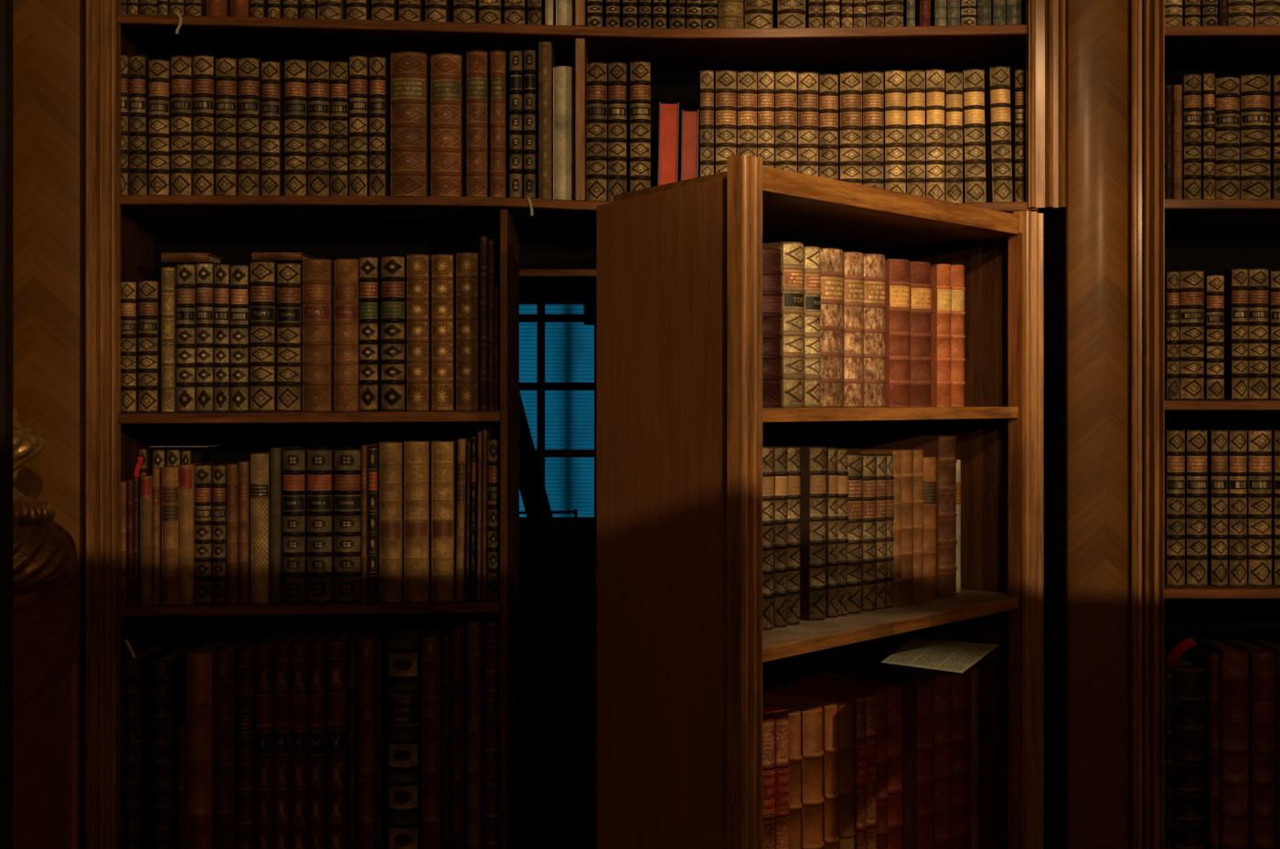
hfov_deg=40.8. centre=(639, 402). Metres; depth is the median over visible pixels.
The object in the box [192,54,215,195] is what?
book
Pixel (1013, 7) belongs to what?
book
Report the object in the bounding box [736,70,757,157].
book
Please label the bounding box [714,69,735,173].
book
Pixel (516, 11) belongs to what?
book
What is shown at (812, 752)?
book
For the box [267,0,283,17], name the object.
book
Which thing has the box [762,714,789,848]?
book
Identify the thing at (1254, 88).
book
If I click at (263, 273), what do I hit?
book
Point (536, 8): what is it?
book
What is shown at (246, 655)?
book
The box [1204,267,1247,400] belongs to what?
book
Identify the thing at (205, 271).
book
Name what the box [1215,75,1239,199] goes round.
book
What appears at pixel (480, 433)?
book
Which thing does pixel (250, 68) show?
book
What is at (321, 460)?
book
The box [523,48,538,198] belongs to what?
book
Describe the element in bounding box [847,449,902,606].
book
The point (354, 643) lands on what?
book
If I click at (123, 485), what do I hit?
book
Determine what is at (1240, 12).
book
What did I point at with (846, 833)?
book
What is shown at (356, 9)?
book
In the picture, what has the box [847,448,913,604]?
book
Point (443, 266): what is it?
book
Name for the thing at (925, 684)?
book
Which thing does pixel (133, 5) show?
book
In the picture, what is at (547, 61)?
book
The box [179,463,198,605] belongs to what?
book
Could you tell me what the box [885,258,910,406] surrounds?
book
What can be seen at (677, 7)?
book
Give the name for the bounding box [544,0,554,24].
book
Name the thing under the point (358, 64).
book
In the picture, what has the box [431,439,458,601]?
book
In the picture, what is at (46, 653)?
newel post
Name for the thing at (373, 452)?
book
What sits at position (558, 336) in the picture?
window
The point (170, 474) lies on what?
book
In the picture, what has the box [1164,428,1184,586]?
book
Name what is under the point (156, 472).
book
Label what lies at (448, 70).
book
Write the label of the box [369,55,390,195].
book
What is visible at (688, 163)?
book
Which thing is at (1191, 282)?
book
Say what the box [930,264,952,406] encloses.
book
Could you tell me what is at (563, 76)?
book
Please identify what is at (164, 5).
book
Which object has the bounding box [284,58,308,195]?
book
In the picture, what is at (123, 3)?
book
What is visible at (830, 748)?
book
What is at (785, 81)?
book
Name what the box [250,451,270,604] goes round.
book
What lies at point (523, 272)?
lintel
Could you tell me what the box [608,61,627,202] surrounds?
book
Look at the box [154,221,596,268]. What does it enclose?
wall
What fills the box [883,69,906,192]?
book
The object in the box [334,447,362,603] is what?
book
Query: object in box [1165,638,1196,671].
ribbon bookmark
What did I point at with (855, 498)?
book
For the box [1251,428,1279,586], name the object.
book
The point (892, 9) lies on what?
book
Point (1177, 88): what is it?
book
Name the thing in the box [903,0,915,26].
book
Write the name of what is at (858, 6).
book
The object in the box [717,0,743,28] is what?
book
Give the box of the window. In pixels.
[519,289,596,527]
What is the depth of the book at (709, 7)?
3.06 m
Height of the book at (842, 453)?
0.262 m
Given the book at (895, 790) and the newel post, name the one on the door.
the book at (895, 790)
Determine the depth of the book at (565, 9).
3.05 m
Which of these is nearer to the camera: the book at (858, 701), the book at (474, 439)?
the book at (858, 701)
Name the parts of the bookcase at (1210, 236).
moulding, shelf, shelf, shelf, shelf, panel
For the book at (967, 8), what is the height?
0.121 m
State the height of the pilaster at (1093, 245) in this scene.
3.500 m
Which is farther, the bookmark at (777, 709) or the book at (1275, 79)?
the book at (1275, 79)
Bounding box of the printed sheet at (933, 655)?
[880,639,999,673]
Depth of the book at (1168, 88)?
3.05 m
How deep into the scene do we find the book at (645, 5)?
3.05 m
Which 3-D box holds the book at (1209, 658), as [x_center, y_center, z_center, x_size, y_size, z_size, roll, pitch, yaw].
[1.022,0.659,3.146,0.017,0.425,0.190,0,0,0]
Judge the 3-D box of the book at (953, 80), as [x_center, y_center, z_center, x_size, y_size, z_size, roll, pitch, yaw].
[0.559,-0.469,3.128,0.029,0.236,0.164,0,0,0]
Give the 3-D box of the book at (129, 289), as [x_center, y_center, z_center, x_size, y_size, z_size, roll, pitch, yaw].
[-0.910,-0.099,3.129,0.028,0.234,0.168,0,0,0]
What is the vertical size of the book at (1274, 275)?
0.231 m
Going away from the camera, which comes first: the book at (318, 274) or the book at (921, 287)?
the book at (921, 287)
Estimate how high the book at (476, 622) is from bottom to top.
0.468 m
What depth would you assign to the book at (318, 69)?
3.06 m
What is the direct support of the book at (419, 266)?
on the bookcase at (123, 241)
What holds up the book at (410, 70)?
on the bookcase at (123, 241)
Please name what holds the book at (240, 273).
on the bookcase at (123, 241)
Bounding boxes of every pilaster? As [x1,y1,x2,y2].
[12,0,85,848]
[1044,0,1141,848]
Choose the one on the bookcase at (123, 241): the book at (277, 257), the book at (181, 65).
the book at (181, 65)
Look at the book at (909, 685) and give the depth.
2.85 m
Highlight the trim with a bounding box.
[0,0,12,848]
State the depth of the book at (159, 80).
3.05 m
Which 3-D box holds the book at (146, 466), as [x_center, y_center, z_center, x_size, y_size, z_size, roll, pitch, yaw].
[-0.923,0.223,3.230,0.014,0.276,0.090,0,0,0]
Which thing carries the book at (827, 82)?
on the bookcase at (123, 241)
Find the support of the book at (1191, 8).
on the bookcase at (1210, 236)
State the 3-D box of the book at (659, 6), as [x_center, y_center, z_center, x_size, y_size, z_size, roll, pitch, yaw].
[0.035,-0.734,3.098,0.023,0.153,0.109,0,0,0]
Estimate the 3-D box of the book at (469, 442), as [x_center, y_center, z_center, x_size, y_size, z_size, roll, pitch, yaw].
[-0.305,0.210,3.140,0.009,0.285,0.190,0,0,0]
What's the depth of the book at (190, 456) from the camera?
3.20 m
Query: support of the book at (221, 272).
on the bookcase at (123, 241)
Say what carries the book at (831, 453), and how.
on the door
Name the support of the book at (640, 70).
on the bookcase at (123, 241)
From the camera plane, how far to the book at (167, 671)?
3.06 m
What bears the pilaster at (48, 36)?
on the floor
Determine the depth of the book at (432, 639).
3.05 m
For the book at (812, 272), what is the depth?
2.62 m
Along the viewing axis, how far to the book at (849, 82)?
3.05 m
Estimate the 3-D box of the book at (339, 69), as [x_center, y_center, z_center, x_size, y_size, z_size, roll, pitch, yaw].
[-0.536,-0.485,3.141,0.031,0.244,0.180,0,0,0]
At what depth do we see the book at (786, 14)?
3.06 m
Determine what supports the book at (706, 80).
on the bookcase at (123, 241)
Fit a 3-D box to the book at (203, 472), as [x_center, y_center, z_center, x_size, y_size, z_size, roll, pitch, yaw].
[-0.779,0.235,3.117,0.029,0.248,0.130,0,0,0]
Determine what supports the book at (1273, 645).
on the bookcase at (1210, 236)
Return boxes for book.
[120,0,127,13]
[120,53,130,194]
[120,280,138,412]
[120,480,127,605]
[120,644,169,848]
[128,0,139,13]
[128,54,149,194]
[128,480,133,605]
[133,474,152,605]
[138,279,160,412]
[138,447,159,477]
[139,0,159,14]
[140,475,152,605]
[148,58,170,194]
[149,646,198,848]
[152,448,166,468]
[152,466,168,604]
[158,0,170,14]
[160,253,223,266]
[160,266,176,412]
[161,465,179,605]
[166,447,191,466]
[169,0,185,15]
[170,54,192,195]
[176,263,196,412]
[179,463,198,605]
[181,448,202,465]
[184,0,206,15]
[186,640,234,848]
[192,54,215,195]
[194,462,224,604]
[195,262,214,412]
[206,0,231,16]
[212,462,238,604]
[213,263,230,412]
[213,639,251,848]
[215,56,238,195]
[226,463,238,604]
[230,264,252,412]
[231,0,250,16]
[236,636,265,848]
[238,56,261,195]
[238,460,250,604]
[249,0,267,17]
[249,260,277,411]
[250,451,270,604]
[251,252,312,264]
[256,630,292,848]
[261,60,284,195]
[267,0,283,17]
[270,446,300,604]
[274,629,309,848]
[277,262,302,411]
[282,447,319,603]
[283,0,300,18]
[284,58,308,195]
[290,629,325,848]
[299,0,318,18]
[302,258,334,411]
[307,447,345,603]
[308,59,330,195]
[309,629,341,848]
[318,0,346,19]
[327,628,362,848]
[330,60,349,195]
[334,258,359,411]
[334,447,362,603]
[346,0,371,20]
[349,54,369,195]
[349,628,371,848]
[358,626,389,848]
[359,256,381,411]
[361,443,379,602]
[368,446,379,602]
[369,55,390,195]
[371,0,398,20]
[379,440,404,602]
[381,255,406,411]
[386,625,431,848]
[390,51,430,196]
[398,0,425,21]
[404,439,439,602]
[406,254,431,410]
[422,624,450,848]
[425,0,452,21]
[430,53,466,196]
[431,254,456,410]
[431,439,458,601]
[452,614,473,848]
[453,0,479,22]
[456,252,479,410]
[456,437,471,601]
[465,440,471,601]
[466,50,490,196]
[468,612,489,848]
[469,435,478,600]
[477,431,482,600]
[479,0,504,23]
[480,235,489,410]
[481,428,495,600]
[484,612,500,848]
[487,437,500,600]
[490,50,510,197]
[504,0,528,24]
[509,49,523,198]
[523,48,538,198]
[527,0,544,24]
[538,41,555,199]
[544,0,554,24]
[553,65,575,200]
[555,0,575,25]
[586,0,603,26]
[586,61,607,201]
[606,0,619,27]
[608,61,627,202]
[622,0,637,27]
[629,60,650,191]
[639,0,650,28]
[652,0,666,28]
[657,102,679,185]
[669,0,684,28]
[679,109,698,181]
[684,0,701,28]
[697,69,714,177]
[701,0,717,28]
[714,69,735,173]
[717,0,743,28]
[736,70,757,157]
[743,0,772,28]
[757,70,774,168]
[762,241,804,406]
[762,247,782,406]
[762,445,826,620]
[762,446,774,629]
[762,694,839,848]
[762,700,823,848]
[762,706,802,848]
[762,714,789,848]
[762,716,776,848]
[764,692,855,848]
[766,684,867,848]
[772,0,805,28]
[773,446,788,628]
[774,70,797,172]
[786,682,877,848]
[787,446,800,625]
[788,678,888,848]
[797,71,818,176]
[801,672,903,848]
[802,246,821,406]
[805,0,822,28]
[818,73,838,180]
[818,669,917,848]
[820,247,844,406]
[822,0,839,27]
[825,447,838,618]
[837,448,848,616]
[838,71,862,184]
[839,0,852,27]
[842,251,864,406]
[845,666,935,848]
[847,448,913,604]
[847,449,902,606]
[847,452,863,614]
[852,0,865,27]
[854,434,957,597]
[861,454,876,611]
[861,663,953,848]
[862,71,883,189]
[863,253,885,406]
[865,0,884,26]
[874,454,886,608]
[875,448,924,602]
[883,0,903,26]
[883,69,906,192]
[884,663,969,848]
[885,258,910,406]
[885,454,894,607]
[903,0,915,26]
[906,69,925,196]
[908,261,932,406]
[915,0,930,26]
[923,456,936,599]
[925,68,944,200]
[929,0,946,25]
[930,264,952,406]
[944,71,962,202]
[946,0,959,25]
[950,265,965,406]
[956,459,960,593]
[960,0,976,25]
[961,68,985,202]
[976,0,991,25]
[983,65,1012,202]
[991,0,1005,24]
[1005,0,1022,24]
[1009,68,1025,202]
[1164,0,1183,25]
[1164,84,1173,199]
[1164,270,1179,400]
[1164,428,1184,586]
[1164,654,1205,848]
[1166,428,1207,586]
[1169,73,1201,199]
[1173,84,1182,199]
[1177,640,1219,848]
[1179,269,1204,400]
[1182,0,1200,25]
[1189,428,1227,586]
[1190,637,1248,848]
[1200,0,1217,25]
[1201,72,1215,199]
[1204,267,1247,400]
[1204,274,1224,400]
[1208,428,1247,586]
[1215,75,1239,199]
[1217,0,1227,25]
[1218,637,1275,848]
[1226,428,1271,586]
[1227,0,1253,25]
[1238,73,1270,199]
[1242,637,1279,848]
[1248,267,1269,400]
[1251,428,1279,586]
[1253,0,1279,25]
[1268,269,1279,400]
[1270,74,1279,199]
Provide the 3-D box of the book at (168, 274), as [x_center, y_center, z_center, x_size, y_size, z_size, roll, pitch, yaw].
[-0.838,-0.111,3.133,0.024,0.258,0.180,0,0,0]
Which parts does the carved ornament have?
bulb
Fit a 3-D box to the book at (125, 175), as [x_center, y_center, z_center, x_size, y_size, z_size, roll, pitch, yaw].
[-0.918,-0.491,3.140,0.017,0.253,0.189,0,0,0]
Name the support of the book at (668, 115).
on the bookcase at (123, 241)
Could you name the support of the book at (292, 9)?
on the bookcase at (123, 241)
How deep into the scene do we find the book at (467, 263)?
3.05 m
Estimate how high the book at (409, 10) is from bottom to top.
0.180 m
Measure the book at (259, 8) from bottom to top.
0.150 m
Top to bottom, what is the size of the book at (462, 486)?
0.288 m
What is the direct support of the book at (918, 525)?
on the door
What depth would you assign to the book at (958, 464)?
3.01 m
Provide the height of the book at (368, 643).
0.437 m
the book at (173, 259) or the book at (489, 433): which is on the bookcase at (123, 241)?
the book at (489, 433)
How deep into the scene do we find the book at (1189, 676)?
3.05 m
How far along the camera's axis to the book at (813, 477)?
2.63 m
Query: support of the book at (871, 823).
on the door
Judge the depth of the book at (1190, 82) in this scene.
3.05 m
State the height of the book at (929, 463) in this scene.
0.241 m
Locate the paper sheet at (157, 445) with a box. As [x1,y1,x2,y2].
[149,445,222,447]
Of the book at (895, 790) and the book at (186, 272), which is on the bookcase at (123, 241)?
the book at (186, 272)
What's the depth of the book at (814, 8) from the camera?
3.05 m
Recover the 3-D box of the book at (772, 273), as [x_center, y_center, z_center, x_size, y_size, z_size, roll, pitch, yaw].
[0.136,-0.110,2.588,0.178,0.234,0.056,0,0,38]
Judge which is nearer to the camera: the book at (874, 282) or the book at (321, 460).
the book at (874, 282)
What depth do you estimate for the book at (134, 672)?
3.06 m
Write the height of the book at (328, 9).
0.175 m
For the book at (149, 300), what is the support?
on the bookcase at (123, 241)
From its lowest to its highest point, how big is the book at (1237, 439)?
0.279 m
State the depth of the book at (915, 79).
3.05 m
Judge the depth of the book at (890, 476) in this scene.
2.79 m
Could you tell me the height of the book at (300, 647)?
0.431 m
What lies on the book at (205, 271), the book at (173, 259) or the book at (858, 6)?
the book at (173, 259)
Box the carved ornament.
[12,406,76,592]
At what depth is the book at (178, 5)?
3.05 m
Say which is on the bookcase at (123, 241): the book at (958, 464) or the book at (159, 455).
the book at (159, 455)
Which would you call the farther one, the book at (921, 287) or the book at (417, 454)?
the book at (417, 454)
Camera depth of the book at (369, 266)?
3.05 m
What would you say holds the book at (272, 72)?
on the bookcase at (123, 241)
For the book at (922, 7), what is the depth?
3.05 m
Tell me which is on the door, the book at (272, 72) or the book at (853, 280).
the book at (853, 280)
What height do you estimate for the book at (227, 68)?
0.248 m
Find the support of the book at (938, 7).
on the bookcase at (123, 241)
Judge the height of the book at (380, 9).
0.177 m
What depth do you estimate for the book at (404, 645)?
3.06 m
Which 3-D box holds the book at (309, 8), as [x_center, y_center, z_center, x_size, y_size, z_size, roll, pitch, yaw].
[-0.592,-0.753,3.104,0.026,0.156,0.108,0,0,0]
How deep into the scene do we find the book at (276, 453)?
3.05 m
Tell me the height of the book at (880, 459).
0.250 m
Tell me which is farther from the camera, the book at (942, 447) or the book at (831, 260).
the book at (942, 447)
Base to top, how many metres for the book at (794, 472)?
0.268 m
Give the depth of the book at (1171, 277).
3.05 m
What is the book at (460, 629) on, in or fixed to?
on the bookcase at (123, 241)
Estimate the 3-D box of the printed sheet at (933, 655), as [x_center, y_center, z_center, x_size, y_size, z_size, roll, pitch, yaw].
[0.464,0.396,2.690,0.141,0.004,0.318,0,0,22]
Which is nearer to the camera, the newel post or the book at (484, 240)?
the newel post
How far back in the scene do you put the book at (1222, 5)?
3.05 m
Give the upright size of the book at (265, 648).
0.429 m
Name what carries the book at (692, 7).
on the bookcase at (123, 241)
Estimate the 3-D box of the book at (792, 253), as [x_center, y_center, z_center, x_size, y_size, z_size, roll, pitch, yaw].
[0.172,-0.117,2.637,0.182,0.248,0.054,0,0,38]
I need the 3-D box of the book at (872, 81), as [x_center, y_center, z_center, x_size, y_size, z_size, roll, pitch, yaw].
[0.416,-0.469,3.138,0.036,0.239,0.175,0,0,0]
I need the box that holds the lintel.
[519,268,596,277]
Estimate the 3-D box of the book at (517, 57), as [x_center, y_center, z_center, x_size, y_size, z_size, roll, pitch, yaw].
[-0.220,-0.493,3.134,0.022,0.264,0.183,0,0,0]
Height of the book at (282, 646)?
0.430 m
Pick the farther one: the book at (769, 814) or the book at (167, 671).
the book at (167, 671)
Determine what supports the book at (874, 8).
on the bookcase at (123, 241)
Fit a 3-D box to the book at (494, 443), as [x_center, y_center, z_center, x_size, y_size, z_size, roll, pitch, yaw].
[-0.260,0.208,3.139,0.021,0.287,0.191,0,0,0]
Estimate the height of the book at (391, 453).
0.284 m
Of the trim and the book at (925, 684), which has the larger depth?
the book at (925, 684)
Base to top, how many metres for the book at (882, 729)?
0.416 m
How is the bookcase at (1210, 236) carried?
on the floor
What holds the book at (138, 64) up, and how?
on the bookcase at (123, 241)
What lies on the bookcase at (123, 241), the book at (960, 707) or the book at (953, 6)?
the book at (953, 6)
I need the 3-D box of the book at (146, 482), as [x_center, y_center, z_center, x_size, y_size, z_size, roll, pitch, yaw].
[-0.877,0.245,3.110,0.019,0.228,0.129,0,0,0]
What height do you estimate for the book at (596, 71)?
0.250 m
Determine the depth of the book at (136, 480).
3.06 m
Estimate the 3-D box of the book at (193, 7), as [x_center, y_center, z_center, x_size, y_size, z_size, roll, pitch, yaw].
[-0.794,-0.750,3.089,0.028,0.139,0.091,0,0,0]
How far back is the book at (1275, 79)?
3.06 m
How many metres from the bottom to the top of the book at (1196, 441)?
0.279 m
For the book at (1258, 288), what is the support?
on the bookcase at (1210, 236)
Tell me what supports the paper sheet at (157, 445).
attached to the book at (146, 466)
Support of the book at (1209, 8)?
on the bookcase at (1210, 236)
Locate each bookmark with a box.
[124,640,136,658]
[134,457,143,477]
[173,10,182,33]
[526,196,533,215]
[762,707,789,714]
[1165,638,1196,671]
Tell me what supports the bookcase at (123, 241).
on the floor
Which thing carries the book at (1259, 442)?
on the bookcase at (1210, 236)
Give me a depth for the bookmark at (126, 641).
3.08 m
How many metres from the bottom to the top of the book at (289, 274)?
0.265 m
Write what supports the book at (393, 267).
on the bookcase at (123, 241)
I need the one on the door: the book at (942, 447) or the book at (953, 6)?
the book at (942, 447)
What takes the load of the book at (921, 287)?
on the door
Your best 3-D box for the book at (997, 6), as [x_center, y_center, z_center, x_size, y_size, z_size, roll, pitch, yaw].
[0.640,-0.725,3.098,0.022,0.122,0.093,0,0,0]
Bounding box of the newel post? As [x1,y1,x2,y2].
[12,567,79,848]
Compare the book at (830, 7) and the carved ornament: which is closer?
the carved ornament
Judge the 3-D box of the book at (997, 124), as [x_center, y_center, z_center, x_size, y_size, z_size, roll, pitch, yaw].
[0.644,-0.475,3.141,0.040,0.246,0.182,0,0,0]
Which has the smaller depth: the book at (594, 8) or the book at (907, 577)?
the book at (907, 577)
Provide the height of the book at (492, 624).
0.466 m
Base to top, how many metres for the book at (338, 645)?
0.434 m
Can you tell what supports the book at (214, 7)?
on the bookcase at (123, 241)
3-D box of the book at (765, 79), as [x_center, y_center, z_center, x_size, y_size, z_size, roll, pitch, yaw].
[0.225,-0.469,3.133,0.029,0.240,0.166,0,0,0]
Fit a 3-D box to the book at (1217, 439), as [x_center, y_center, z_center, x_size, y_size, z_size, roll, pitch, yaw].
[1.031,0.188,3.143,0.029,0.279,0.191,0,0,0]
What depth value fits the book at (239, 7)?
3.05 m
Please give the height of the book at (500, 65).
0.263 m
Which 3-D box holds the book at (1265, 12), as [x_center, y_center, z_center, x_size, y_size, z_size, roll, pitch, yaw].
[1.118,-0.736,3.101,0.045,0.149,0.116,0,0,0]
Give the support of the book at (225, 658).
on the bookcase at (123, 241)
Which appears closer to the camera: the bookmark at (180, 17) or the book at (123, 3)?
the bookmark at (180, 17)
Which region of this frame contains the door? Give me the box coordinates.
[596,154,1044,848]
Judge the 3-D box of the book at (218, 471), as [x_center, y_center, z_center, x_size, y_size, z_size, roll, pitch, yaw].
[-0.749,0.234,3.113,0.024,0.248,0.130,0,0,0]
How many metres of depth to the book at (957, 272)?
2.98 m
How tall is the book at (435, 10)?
0.180 m
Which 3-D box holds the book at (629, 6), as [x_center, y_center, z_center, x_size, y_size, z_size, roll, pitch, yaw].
[-0.018,-0.736,3.103,0.025,0.153,0.102,0,0,0]
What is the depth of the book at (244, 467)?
3.06 m
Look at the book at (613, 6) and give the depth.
3.05 m
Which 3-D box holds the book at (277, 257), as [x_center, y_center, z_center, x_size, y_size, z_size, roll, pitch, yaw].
[-0.651,-0.262,3.134,0.090,0.013,0.112,0,0,0]
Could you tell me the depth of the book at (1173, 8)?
3.05 m
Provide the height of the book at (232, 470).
0.248 m
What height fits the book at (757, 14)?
0.203 m
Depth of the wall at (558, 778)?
4.64 m
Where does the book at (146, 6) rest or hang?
on the bookcase at (123, 241)
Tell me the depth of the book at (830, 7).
3.05 m
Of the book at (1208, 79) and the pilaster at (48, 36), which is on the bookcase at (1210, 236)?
the book at (1208, 79)
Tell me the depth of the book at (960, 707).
2.99 m
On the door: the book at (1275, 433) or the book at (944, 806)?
the book at (944, 806)
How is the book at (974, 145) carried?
on the bookcase at (123, 241)
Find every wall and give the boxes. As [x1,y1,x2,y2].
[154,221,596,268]
[519,277,596,848]
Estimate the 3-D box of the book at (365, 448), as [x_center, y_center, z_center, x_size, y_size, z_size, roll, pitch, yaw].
[-0.490,0.216,3.144,0.009,0.280,0.190,0,0,0]
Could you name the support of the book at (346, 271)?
on the bookcase at (123, 241)
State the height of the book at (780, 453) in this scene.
0.269 m
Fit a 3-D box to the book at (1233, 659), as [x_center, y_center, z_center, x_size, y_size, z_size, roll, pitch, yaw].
[1.061,0.656,3.143,0.048,0.430,0.191,0,0,0]
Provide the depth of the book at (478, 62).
3.05 m
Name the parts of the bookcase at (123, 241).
moulding, panel, shelf, shelf, panel, shelf, shelf, panel, panel, moulding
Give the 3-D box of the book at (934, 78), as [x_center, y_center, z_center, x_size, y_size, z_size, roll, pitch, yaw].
[0.526,-0.471,3.137,0.032,0.242,0.179,0,0,0]
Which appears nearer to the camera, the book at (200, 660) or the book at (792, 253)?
the book at (792, 253)
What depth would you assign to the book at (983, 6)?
3.05 m
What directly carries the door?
attached to the bookcase at (123, 241)
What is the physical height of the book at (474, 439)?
0.292 m
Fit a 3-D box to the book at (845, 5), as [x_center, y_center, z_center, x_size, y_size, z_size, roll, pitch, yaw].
[0.368,-0.734,3.107,0.019,0.149,0.116,0,0,0]
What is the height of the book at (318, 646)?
0.431 m
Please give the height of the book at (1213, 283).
0.224 m
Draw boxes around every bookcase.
[85,0,1066,848]
[1141,0,1279,848]
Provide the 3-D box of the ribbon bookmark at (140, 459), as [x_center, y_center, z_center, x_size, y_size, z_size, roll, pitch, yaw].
[-0.898,0.117,3.077,0.010,0.039,0.031,0,0,-34]
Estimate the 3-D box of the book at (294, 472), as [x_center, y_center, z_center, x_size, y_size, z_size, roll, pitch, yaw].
[-0.616,0.220,3.140,0.039,0.275,0.191,0,0,0]
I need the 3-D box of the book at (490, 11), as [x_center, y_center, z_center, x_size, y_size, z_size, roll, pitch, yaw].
[-0.267,-0.760,3.115,0.039,0.187,0.132,0,0,0]
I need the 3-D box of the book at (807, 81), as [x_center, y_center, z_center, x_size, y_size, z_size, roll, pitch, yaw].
[0.300,-0.468,3.129,0.036,0.238,0.164,0,0,0]
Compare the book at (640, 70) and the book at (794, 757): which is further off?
the book at (640, 70)
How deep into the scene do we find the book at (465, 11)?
3.05 m
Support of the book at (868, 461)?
on the door
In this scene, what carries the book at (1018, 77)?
on the bookcase at (123, 241)
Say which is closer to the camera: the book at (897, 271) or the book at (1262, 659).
the book at (897, 271)
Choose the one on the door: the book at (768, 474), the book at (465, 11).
the book at (768, 474)
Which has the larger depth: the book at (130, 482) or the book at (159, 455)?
the book at (159, 455)
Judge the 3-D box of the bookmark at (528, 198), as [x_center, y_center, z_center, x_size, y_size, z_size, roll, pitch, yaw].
[-0.193,-0.344,3.014,0.013,0.035,0.007,0,0,0]

